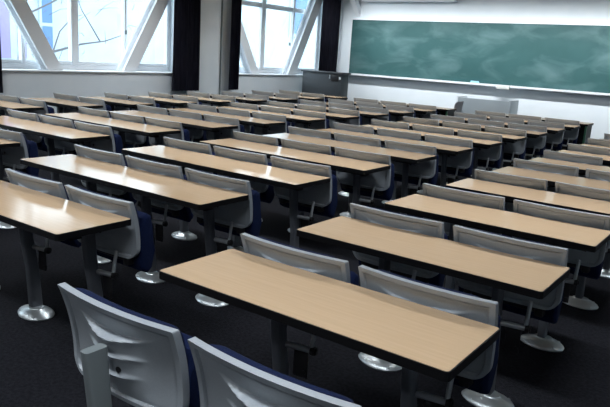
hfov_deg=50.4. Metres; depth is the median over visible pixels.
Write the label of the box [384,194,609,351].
desk
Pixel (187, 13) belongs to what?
curtain
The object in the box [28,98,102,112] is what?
desk
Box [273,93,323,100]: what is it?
desk
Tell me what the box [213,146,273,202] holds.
chair
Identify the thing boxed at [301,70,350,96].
lectern
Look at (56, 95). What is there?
chair
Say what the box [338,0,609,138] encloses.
wall
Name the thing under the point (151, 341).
cushion
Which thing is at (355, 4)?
bracket
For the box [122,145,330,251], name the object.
desk
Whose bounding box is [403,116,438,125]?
chair
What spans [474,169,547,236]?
chair
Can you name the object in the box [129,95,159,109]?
chair
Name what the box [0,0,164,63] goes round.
window
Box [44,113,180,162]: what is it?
desk
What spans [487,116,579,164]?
desk
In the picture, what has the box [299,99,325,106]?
chair
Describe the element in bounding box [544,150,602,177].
chair
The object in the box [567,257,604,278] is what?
seat cushion
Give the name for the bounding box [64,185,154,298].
chair
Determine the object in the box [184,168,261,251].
chair
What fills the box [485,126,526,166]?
chair
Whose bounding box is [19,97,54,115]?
chair
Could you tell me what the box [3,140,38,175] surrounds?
seat cushion
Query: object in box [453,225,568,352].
chair
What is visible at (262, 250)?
chair
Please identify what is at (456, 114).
chair
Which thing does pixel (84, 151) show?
chair
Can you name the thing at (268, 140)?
chair
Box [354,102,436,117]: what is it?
desk
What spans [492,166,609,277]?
desk
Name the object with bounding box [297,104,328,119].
chair
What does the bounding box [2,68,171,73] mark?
trim
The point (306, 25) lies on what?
diagonal brace
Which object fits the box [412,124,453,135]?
chair
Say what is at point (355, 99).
chair
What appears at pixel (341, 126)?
chair
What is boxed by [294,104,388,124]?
desk
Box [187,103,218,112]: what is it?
chair
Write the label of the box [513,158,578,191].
chair
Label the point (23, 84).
wall
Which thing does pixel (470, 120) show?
chair
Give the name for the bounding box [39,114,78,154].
chair
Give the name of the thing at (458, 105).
chair
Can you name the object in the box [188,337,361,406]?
chair
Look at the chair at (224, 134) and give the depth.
7.28 m
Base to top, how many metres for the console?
0.875 m
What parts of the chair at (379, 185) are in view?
support arm, support rod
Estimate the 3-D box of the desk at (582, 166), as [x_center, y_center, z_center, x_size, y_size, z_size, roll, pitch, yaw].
[2.548,0.046,5.727,1.162,0.730,0.490,13,16,34]
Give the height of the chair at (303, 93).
0.527 m
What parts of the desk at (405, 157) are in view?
under rail, leg, leg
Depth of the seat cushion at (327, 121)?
8.63 m
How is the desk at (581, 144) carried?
on the floor
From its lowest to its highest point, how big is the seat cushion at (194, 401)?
0.317 m
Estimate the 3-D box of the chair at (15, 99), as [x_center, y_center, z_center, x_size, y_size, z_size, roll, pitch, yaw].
[-3.794,-1.140,8.387,0.518,0.527,0.228,13,16,34]
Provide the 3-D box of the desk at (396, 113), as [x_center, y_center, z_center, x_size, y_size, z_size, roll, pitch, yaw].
[0.961,-1.259,10.943,1.735,0.730,0.490,13,16,34]
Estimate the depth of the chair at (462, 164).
6.63 m
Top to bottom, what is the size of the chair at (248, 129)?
0.527 m
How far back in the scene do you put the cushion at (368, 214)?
3.26 m
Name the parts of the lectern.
socket panel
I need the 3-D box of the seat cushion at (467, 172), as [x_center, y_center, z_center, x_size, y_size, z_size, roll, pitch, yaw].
[1.521,-0.463,6.771,0.470,0.317,0.100,13,16,34]
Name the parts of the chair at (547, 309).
support arm, hanger plate, knob, support rod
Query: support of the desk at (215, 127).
on the floor
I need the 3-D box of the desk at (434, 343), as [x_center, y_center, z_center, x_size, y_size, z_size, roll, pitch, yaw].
[0.043,0.671,2.351,1.162,0.730,0.490,13,16,34]
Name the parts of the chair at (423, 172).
hanger plate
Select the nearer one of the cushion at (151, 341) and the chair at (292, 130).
the cushion at (151, 341)
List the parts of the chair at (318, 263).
support arm, hanger plate, support rod, knob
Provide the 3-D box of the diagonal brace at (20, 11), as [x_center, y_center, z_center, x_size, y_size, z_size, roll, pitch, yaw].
[-4.225,-2.938,9.457,0.200,1.917,1.390,13,16,34]
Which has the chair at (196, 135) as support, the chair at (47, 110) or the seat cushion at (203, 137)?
the seat cushion at (203, 137)
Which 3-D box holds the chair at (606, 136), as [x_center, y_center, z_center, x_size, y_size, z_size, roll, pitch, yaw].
[3.981,-0.587,8.072,0.518,0.527,0.228,13,16,34]
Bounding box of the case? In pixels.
[360,0,457,1]
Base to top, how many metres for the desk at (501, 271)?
0.730 m
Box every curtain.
[0,38,2,92]
[172,0,200,90]
[228,0,241,89]
[318,0,340,71]
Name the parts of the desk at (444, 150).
leg, under rail, leg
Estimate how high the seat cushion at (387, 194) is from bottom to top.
0.317 m
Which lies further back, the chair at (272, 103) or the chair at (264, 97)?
the chair at (264, 97)
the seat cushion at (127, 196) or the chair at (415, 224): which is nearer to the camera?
the chair at (415, 224)
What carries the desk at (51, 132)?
on the floor
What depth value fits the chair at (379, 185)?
5.29 m
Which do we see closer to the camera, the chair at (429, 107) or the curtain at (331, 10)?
the chair at (429, 107)
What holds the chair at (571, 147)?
attached to the desk at (606, 159)
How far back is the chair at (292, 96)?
11.96 m
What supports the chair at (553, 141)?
attached to the desk at (550, 130)
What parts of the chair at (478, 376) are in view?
support arm, hanger plate, support rod, knob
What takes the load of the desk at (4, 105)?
on the floor
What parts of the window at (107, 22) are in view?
panel, panel, pane, pane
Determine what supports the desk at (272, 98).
on the floor
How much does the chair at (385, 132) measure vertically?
0.527 m
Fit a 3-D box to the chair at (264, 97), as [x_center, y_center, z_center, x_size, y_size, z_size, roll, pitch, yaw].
[-0.820,-1.661,11.434,0.518,0.527,0.228,13,16,34]
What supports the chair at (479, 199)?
attached to the desk at (537, 229)
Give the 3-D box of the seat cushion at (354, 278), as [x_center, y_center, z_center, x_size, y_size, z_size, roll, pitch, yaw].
[0.004,0.384,2.703,0.470,0.317,0.100,13,16,34]
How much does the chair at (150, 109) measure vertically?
0.527 m
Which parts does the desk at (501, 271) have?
leg, leg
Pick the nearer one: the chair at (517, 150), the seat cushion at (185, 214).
the seat cushion at (185, 214)
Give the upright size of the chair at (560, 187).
0.527 m
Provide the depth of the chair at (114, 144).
5.92 m
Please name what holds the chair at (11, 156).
attached to the desk at (4, 143)
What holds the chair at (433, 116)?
attached to the desk at (531, 134)
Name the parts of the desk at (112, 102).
under rail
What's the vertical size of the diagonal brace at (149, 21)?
1.660 m
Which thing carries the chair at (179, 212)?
attached to the desk at (189, 194)
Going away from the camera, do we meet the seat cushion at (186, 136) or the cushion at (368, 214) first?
the cushion at (368, 214)
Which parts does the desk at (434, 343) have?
leg, leg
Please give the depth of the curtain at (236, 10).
12.90 m
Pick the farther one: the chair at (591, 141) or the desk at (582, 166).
the chair at (591, 141)
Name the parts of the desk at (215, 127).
under rail, leg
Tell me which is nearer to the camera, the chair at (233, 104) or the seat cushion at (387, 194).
the seat cushion at (387, 194)
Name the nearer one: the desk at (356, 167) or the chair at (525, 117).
the desk at (356, 167)
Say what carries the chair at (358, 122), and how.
attached to the desk at (340, 118)
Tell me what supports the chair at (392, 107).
attached to the desk at (396, 113)
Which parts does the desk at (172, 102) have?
under rail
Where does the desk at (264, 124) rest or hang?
on the floor
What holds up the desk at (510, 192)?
on the floor
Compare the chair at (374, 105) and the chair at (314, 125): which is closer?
the chair at (314, 125)
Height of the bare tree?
8.007 m
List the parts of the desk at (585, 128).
modesty panel, panel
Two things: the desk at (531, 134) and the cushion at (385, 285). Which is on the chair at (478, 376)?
the cushion at (385, 285)
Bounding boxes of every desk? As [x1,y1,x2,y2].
[0,100,43,129]
[0,116,109,181]
[0,138,20,228]
[0,180,130,320]
[20,154,248,306]
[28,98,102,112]
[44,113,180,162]
[88,97,153,110]
[109,110,237,160]
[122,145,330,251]
[128,96,196,107]
[159,249,499,406]
[167,108,285,134]
[171,95,234,106]
[199,138,390,231]
[210,94,266,104]
[216,106,324,128]
[243,94,297,102]
[258,105,358,122]
[263,133,436,217]
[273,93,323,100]
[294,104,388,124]
[296,216,569,406]
[300,93,347,126]
[319,128,472,203]
[326,102,413,121]
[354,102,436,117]
[360,125,502,193]
[378,101,455,115]
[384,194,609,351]
[400,121,526,183]
[431,119,547,175]
[445,178,609,309]
[465,118,564,169]
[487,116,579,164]
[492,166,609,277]
[506,114,593,158]
[530,157,609,174]
[557,150,609,165]
[581,144,609,147]
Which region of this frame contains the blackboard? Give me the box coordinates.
[347,18,609,95]
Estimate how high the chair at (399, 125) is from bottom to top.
0.527 m
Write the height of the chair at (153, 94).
0.527 m
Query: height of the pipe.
3.200 m
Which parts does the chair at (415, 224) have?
support rod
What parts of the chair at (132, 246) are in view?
support arm, hanger plate, knob, support rod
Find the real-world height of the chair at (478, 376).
0.527 m
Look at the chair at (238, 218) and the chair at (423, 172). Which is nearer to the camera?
the chair at (238, 218)
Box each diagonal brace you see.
[3,0,62,69]
[116,0,168,71]
[240,21,258,73]
[281,0,322,74]
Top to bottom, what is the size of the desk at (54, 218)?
0.730 m
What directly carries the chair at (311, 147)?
attached to the desk at (356, 167)
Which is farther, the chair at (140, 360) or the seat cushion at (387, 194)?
the seat cushion at (387, 194)
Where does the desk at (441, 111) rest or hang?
on the floor
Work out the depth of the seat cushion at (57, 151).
6.38 m
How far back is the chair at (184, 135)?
6.59 m
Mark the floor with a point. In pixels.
(38, 366)
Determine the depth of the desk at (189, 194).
3.98 m
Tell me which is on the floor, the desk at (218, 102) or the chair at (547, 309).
the desk at (218, 102)
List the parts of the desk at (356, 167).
under rail, leg, leg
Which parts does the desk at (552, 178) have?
leg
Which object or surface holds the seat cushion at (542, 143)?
on the chair at (537, 146)
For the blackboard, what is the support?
attached to the wall at (595, 109)
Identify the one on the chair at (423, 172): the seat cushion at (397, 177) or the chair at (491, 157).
the seat cushion at (397, 177)
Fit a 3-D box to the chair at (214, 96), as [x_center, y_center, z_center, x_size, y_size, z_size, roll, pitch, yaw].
[-1.321,-1.536,10.759,0.518,0.527,0.228,13,16,34]
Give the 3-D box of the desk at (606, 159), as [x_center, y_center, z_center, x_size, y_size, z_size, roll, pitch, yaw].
[3.049,-0.080,6.402,1.162,0.730,0.490,13,16,34]
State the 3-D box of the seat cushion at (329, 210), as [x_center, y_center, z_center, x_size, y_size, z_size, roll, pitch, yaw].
[0.018,-0.088,4.745,0.470,0.317,0.100,13,16,34]
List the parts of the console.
panel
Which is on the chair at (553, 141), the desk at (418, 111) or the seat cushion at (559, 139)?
the seat cushion at (559, 139)
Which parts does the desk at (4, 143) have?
leg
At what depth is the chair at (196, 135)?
7.61 m
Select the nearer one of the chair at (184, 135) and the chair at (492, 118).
the chair at (184, 135)
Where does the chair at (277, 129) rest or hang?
attached to the desk at (264, 124)
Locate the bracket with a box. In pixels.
[350,0,360,16]
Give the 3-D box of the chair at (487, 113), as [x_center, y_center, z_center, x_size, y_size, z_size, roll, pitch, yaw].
[3.070,-1.265,10.762,0.518,0.527,0.228,13,16,34]
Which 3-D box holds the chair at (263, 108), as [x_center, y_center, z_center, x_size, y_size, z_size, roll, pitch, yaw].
[-0.388,-1.089,9.080,0.518,0.527,0.228,13,16,34]
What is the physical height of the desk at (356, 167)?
0.730 m
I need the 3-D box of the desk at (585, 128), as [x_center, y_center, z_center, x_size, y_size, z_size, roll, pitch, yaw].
[3.879,-1.080,10.951,1.723,0.730,0.490,13,16,34]
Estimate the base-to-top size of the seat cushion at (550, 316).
0.317 m
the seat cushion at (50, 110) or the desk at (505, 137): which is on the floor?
the desk at (505, 137)
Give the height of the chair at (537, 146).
0.527 m
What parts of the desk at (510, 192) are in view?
leg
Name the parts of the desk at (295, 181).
leg, under rail, leg, leg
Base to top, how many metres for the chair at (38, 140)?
0.527 m
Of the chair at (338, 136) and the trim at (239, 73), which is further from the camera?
the trim at (239, 73)
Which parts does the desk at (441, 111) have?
panel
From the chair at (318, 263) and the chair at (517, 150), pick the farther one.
the chair at (517, 150)
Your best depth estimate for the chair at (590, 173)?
5.03 m
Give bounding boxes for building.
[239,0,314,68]
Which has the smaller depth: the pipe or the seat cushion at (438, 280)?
the seat cushion at (438, 280)
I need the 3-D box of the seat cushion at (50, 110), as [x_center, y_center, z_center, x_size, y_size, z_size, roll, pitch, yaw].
[-3.294,-1.066,8.091,0.470,0.317,0.100,13,16,34]
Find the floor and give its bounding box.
[0,127,609,406]
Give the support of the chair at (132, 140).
attached to the desk at (121, 126)
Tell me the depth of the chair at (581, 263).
3.58 m
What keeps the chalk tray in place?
on the blackboard
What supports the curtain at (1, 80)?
hanging from the wall at (23, 84)
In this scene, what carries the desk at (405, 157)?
on the floor
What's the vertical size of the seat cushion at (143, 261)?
0.317 m
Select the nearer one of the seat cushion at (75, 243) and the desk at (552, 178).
the seat cushion at (75, 243)
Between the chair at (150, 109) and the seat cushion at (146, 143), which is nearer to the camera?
the seat cushion at (146, 143)
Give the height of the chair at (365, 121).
0.527 m
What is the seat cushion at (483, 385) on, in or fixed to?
on the chair at (478, 376)
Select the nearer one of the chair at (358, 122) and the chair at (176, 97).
the chair at (358, 122)
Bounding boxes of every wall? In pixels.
[0,0,342,129]
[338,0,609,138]
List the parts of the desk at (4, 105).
leg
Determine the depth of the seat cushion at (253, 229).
3.94 m
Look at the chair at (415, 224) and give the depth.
3.24 m
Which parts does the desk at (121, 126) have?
leg, under rail, leg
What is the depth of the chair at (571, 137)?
9.99 m
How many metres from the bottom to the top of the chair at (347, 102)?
0.527 m
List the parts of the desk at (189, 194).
leg, leg, leg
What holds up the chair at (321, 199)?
attached to the desk at (295, 181)
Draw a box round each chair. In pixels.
[0,94,20,130]
[0,128,38,182]
[5,168,80,270]
[7,109,46,151]
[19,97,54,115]
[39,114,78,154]
[53,93,79,112]
[57,282,203,406]
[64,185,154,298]
[74,121,123,156]
[74,144,136,204]
[78,96,111,116]
[78,106,113,132]
[104,92,131,110]
[110,112,150,156]
[125,155,192,241]
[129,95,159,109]
[137,105,169,114]
[145,117,189,163]
[148,91,174,113]
[163,137,215,174]
[169,109,207,142]
[173,94,201,108]
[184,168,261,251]
[187,91,212,105]
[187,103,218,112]
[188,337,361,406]
[203,114,244,139]
[211,94,238,106]
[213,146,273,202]
[218,107,253,133]
[221,91,243,102]
[230,102,260,110]
[232,131,281,162]
[240,233,358,378]
[245,93,270,104]
[251,90,274,96]
[252,111,289,144]
[255,236,334,257]
[260,105,293,126]
[267,100,296,108]
[270,156,337,227]
[275,93,299,103]
[279,90,300,95]
[281,138,335,175]
[288,126,334,154]
[293,109,328,129]
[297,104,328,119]
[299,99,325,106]
[302,92,326,101]
[328,98,353,104]
[328,102,355,109]
[328,107,361,128]
[333,122,375,134]
[334,133,383,155]
[334,147,393,205]
[350,203,447,286]
[354,98,377,103]
[356,101,383,108]
[358,265,500,406]
[359,106,390,124]
[371,119,409,134]
[377,128,421,147]
[380,100,406,106]
[385,104,414,121]
[385,140,438,194]
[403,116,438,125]
[409,103,437,118]
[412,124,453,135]
[422,183,505,239]
[425,134,473,183]
[430,114,464,122]
[442,121,480,130]
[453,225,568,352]
[454,101,463,112]
[454,112,486,119]
[457,130,502,170]
[468,118,503,126]
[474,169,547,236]
[475,110,505,116]
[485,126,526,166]
[490,116,523,123]
[508,123,546,159]
[509,114,541,120]
[512,199,609,302]
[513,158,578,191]
[528,120,564,150]
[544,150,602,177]
[545,117,579,149]
[555,182,609,253]
[568,143,609,166]
[585,168,609,181]
[587,138,609,146]
[604,133,609,139]
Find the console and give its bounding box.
[457,96,518,113]
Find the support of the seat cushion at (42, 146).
on the chair at (38, 140)
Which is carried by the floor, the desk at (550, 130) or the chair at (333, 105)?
the desk at (550, 130)
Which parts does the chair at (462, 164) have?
hanger plate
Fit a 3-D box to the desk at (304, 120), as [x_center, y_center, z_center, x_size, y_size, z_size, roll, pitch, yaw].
[-0.542,-0.883,8.918,1.735,0.730,0.490,13,16,34]
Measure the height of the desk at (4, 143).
0.730 m
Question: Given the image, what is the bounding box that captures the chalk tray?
[351,73,609,95]
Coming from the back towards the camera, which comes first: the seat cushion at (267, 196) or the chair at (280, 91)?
the chair at (280, 91)
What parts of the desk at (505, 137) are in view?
under rail, leg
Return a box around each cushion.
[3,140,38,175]
[38,137,46,151]
[48,107,54,113]
[55,144,78,154]
[59,239,80,247]
[75,288,187,363]
[97,162,136,204]
[97,211,154,271]
[106,105,111,116]
[111,333,203,406]
[114,134,123,156]
[126,123,150,147]
[140,174,192,221]
[183,129,189,140]
[190,119,207,142]
[199,190,261,236]
[240,125,244,132]
[260,163,273,202]
[279,175,337,217]
[326,118,328,128]
[340,163,393,200]
[350,271,358,285]
[358,233,447,286]
[363,205,429,219]
[376,269,479,297]
[394,155,438,185]
[438,148,473,176]
[453,314,500,393]
[458,283,564,323]
[470,228,551,245]
[478,145,502,168]
[503,140,526,159]
[526,135,546,154]
[546,135,563,149]
[563,132,578,144]
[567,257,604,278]
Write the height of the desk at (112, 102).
0.730 m
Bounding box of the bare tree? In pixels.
[18,0,135,59]
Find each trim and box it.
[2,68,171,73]
[239,73,302,75]
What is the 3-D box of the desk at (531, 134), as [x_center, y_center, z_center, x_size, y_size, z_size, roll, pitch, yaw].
[2.376,-0.705,8.925,1.723,0.730,0.490,13,16,34]
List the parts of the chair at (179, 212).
support arm, hanger plate, support rod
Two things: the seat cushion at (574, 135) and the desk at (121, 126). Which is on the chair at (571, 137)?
the seat cushion at (574, 135)
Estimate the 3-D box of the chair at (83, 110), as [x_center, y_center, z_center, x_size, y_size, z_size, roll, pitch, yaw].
[-2.356,-0.818,7.380,0.518,0.527,0.228,13,16,34]
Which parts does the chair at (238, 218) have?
support arm, hanger plate, knob, support rod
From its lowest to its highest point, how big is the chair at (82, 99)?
0.527 m
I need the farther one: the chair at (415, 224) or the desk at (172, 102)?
the desk at (172, 102)
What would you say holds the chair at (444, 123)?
attached to the desk at (505, 137)
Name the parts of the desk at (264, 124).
under rail, leg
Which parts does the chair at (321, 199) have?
support arm, hanger plate, support rod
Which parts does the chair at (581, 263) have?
hanger plate, support arm, support rod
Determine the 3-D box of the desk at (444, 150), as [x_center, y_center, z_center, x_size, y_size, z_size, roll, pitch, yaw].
[0.873,-0.329,6.900,1.723,0.730,0.490,13,16,34]
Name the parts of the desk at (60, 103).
leg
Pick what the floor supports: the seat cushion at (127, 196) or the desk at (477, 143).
the desk at (477, 143)
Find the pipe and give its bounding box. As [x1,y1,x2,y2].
[219,0,222,93]
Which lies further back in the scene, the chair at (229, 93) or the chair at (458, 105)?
the chair at (458, 105)
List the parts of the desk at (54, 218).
leg, leg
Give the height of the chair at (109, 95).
0.527 m
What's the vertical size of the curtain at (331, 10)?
2.270 m
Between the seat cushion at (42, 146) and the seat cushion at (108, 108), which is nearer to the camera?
the seat cushion at (42, 146)
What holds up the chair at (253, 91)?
attached to the desk at (272, 98)
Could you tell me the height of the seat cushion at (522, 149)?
0.317 m
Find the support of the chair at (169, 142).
attached to the desk at (295, 181)
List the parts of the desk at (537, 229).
leg, under rail, leg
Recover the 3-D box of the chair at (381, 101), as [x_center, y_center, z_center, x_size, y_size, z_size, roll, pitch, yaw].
[1.616,-1.590,11.780,0.518,0.527,0.228,13,16,34]
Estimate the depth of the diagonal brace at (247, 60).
13.61 m
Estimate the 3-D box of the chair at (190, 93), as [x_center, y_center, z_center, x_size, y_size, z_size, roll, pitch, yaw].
[-1.790,-1.641,11.088,0.518,0.527,0.228,13,16,34]
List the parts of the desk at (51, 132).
under rail, leg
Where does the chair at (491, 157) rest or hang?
attached to the desk at (477, 143)
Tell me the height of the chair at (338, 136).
0.527 m
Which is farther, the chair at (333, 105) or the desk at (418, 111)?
the desk at (418, 111)
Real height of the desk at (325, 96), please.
0.730 m
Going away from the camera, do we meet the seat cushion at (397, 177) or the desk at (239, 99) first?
the seat cushion at (397, 177)
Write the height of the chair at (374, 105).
0.527 m
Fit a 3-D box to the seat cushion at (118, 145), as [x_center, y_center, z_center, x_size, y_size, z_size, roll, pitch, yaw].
[-1.895,-0.516,6.086,0.470,0.317,0.100,13,16,34]
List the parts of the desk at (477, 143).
leg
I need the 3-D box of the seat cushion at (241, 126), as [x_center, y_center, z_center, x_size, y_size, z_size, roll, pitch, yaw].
[-0.893,-0.766,7.436,0.470,0.317,0.100,13,16,34]
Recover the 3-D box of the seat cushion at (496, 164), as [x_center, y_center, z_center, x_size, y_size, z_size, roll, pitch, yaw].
[2.022,-0.589,7.446,0.470,0.317,0.100,13,16,34]
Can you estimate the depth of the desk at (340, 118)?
9.13 m
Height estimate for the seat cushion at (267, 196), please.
0.317 m
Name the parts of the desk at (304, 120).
under rail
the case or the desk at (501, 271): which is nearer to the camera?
the desk at (501, 271)

